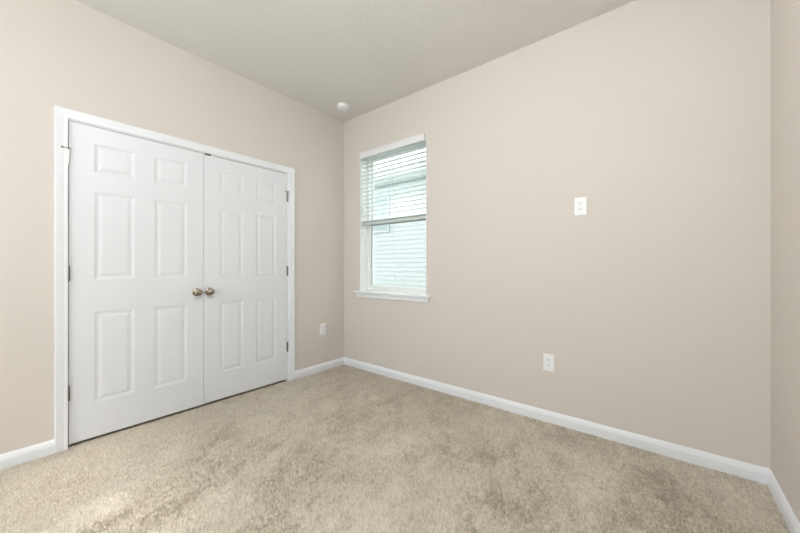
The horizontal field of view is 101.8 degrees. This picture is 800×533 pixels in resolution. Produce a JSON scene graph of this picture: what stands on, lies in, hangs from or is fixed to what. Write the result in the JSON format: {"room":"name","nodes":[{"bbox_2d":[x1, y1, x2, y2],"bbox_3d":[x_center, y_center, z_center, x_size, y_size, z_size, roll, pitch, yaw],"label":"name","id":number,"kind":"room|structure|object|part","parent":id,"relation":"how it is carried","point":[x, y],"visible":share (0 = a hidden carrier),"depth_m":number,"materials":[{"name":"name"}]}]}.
{"room":"empty bedroom","nodes":[
{"label":"empty bedroom","id":0,"kind":"room"},
{"bbox_2d":[0,0,343,453],"bbox_3d":[-2.119,-0.261,2.052,0.120,2.826,4.520,0,0,39],"label":"wall","id":1,"kind":"structure","parent":0,"point":[69,54],"depth_m":2.12,"materials":[{"name":"beige paint"}]},
{"bbox_2d":[0,439,54,470],"bbox_3d":[-2.755,1.097,1.160,0.014,0.093,2.092,0,0,39],"label":"baseboard","id":2,"kind":"structure","parent":1,"relation":"attached to","point":[33,452],"depth_m":1.88,"materials":[{"name":"white paint"}]},
{"bbox_2d":[61,121,203,443],"bbox_3d":[-1.827,0.100,2.301,0.098,2.022,0.801,0,0,39],"label":"door","id":3,"kind":"structure","parent":1,"relation":"in","point":[136,205],"depth_m":2.26,"materials":[{"name":"white paint"}]},
{"bbox_3d":[-1.593,0.203,2.562,0.063,0.064,0.064,0,0,39],"label":"knob","id":4,"kind":"part","parent":3,"relation":"part of","materials":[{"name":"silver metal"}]},
{"bbox_2d":[55,105,294,453],"bbox_3d":[-1.625,0.083,2.651,0.135,2.122,1.650,0,0,39],"label":"door frame","id":5,"kind":"structure","parent":1,"relation":"attached to","point":[63,115],"depth_m":2.01,"materials":[{"name":"white paint"}]},
{"bbox_2d":[204,154,288,403],"bbox_3d":[-1.334,0.100,2.909,0.098,2.018,0.757,0,0,39],"label":"door","id":6,"kind":"structure","parent":1,"relation":"in","point":[246,268],"depth_m":2.87,"materials":[{"name":"white paint"}]},
{"bbox_3d":[-1.536,0.203,2.632,0.063,0.064,0.064,0,0,39],"label":"knob","id":7,"kind":"part","parent":6,"relation":"part of","materials":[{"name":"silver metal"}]},
{"bbox_2d":[295,357,343,379],"bbox_3d":[-0.852,1.097,3.511,0.014,0.093,0.657,0,0,39],"label":"baseboard","id":8,"kind":"structure","parent":1,"relation":"attached to","point":[325,366],"depth_m":3.48,"materials":[{"name":"white paint"}]},
{"bbox_2d":[320,323,325,334],"bbox_3d":[-0.838,0.684,3.533,0.008,0.122,0.075,0,0,39],"label":"outlet","id":9,"kind":"object","parent":1,"relation":"attached to","point":[322,326],"visible":1,"depth_m":3.53,"materials":[{"name":"white plastic"}]},
{"bbox_2d":[74,0,635,121],"bbox_3d":[-1.067,-1.749,1.323,4.433,0.150,4.710,0,0,39],"label":"ceiling","id":10,"kind":"structure","parent":0,"point":[367,56],"depth_m":2.36,"materials":[{"name":"white paint"}]},
{"bbox_2d":[337,103,348,110],"bbox_3d":[-0.593,-1.654,3.380,0.128,0.040,0.128,0,0,39],"label":"smoke detector","id":11,"kind":"object","parent":10,"relation":"attached to","point":[341,106],"visible":1,"depth_m":3.35,"materials":[{"name":"white plastic"}]},
{"bbox_2d":[0,385,777,532],"bbox_3d":[-1.067,1.197,1.323,4.433,0.110,4.710,0,0,39],"label":"floor","id":12,"kind":"structure","parent":0,"point":[373,385],"depth_m":1.59,"materials":[{"name":"brown carpet"}]},
{"bbox_2d":[0,364,789,532],"bbox_3d":[-0.815,1.130,1.073,3.485,0.022,4.398,0,0,39],"label":"carpet","id":13,"kind":"structure","parent":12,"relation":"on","point":[308,407],"depth_m":1.76,"materials":[{"name":"beige carpet"}]},
{"bbox_2d":[344,0,770,468],"bbox_3d":[0.355,-0.261,3.079,4.433,2.826,0.190,0,0,39],"label":"wall","id":14,"kind":"structure","parent":0,"point":[651,306],"depth_m":2.15,"materials":[{"name":"beige paint"}]},
{"bbox_2d":[354,135,430,302],"bbox_3d":[-0.055,-0.448,3.392,1.014,1.572,0.220,0,0,39],"label":"window","id":15,"kind":"structure","parent":14,"relation":"in","point":[367,289],"depth_m":3.61,"materials":[{"name":"white plastic"}]},
{"bbox_3d":[-0.061,0.280,3.385,1.014,0.020,0.201,0,0,39],"label":"sill","id":16,"kind":"part","parent":15,"relation":"part of","materials":[{"name":"white paint"}]},
{"bbox_2d":[360,133,425,225],"bbox_3d":[-0.086,-0.852,3.338,0.870,0.789,0.098,0,0,39],"label":"window blind","id":17,"kind":"object","parent":15,"relation":"attached to","point":[420,139],"visible":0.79,"depth_m":3.31,"materials":[{"name":"white plastic"}]},
{"bbox_3d":[-0.073,-0.469,3.354,0.866,0.024,0.050,0,0,39],"label":"rail","id":18,"kind":"part","parent":17,"relation":"part of","materials":[{"name":"white plastic"}]},
{"bbox_3d":[-0.072,-0.824,3.354,0.662,0.721,0.055,0,0,39],"label":"ladder cord","id":19,"kind":"part","parent":17,"relation":"part of","materials":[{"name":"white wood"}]},
{"bbox_3d":[-0.011,-0.479,3.431,0.878,1.498,0.066,0,0,39],"label":"frame","id":20,"kind":"part","parent":15,"relation":"part of","materials":[{"name":"white plastic"}]},
{"bbox_3d":[-0.016,-0.126,3.424,0.822,0.748,0.032,0,0,39],"label":"sash","id":21,"kind":"part","parent":15,"relation":"part of","materials":[{"name":"white plastic"}]},
{"bbox_3d":[0.002,-0.839,3.447,0.822,0.758,0.021,0,0,39],"label":"sash","id":22,"kind":"part","parent":15,"relation":"part of","materials":[{"name":"white plastic"}]},
{"bbox_2d":[543,353,553,371],"bbox_3d":[1.082,0.700,2.363,0.075,0.122,0.008,0,0,39],"label":"outlet","id":23,"kind":"object","parent":14,"relation":"attached to","point":[548,359],"visible":1,"depth_m":2.36,"materials":[{"name":"white plastic"}]},
{"bbox_2d":[344,357,768,484],"bbox_3d":[0.633,1.097,2.723,3.313,0.093,0.014,0,0,39],"label":"baseboard","id":24,"kind":"structure","parent":14,"relation":"attached to","point":[753,472],"depth_m":2.17,"materials":[{"name":"white paint"}]},
{"bbox_2d":[574,197,586,215],"bbox_3d":[1.241,-0.414,2.234,0.075,0.122,0.008,0,0,39],"label":"outlet","id":25,"kind":"object","parent":14,"relation":"attached to","point":[580,204],"visible":1,"depth_m":2.23,"materials":[{"name":"white plastic"}]},
{"bbox_2d":[771,0,799,522],"bbox_3d":[0.549,-0.261,-0.108,0.120,2.826,4.520,0,0,39],"label":"wall","id":26,"kind":"structure","parent":0,"point":[785,14],"depth_m":1.48,"materials":[{"name":"beige paint"}]},
{"bbox_2d":[767,469,799,532],"bbox_3d":[0.535,1.097,-0.019,0.014,0.093,4.400,0,0,39],"label":"baseboard","id":27,"kind":"structure","parent":26,"relation":"attached to","point":[791,521],"depth_m":1.47,"materials":[{"name":"white paint"}]},
{"label":"outside","id":28,"kind":"structure","parent":0,"visible":0},
{"bbox_3d":[8.849,1.457,15.502,60.000,0.050,29.810,0,0,39],"label":"ground","id":29,"kind":"structure","parent":28,"visible":0},
{"bbox_2d":[373,159,425,287],"bbox_3d":[3.030,-0.893,10.699,21.800,4.650,10.000,0,0,39],"label":"window glass","id":30,"kind":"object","parent":29,"relation":"on","point":[399,250],"visible":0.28,"depth_m":7.32,"materials":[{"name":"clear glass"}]}
]}

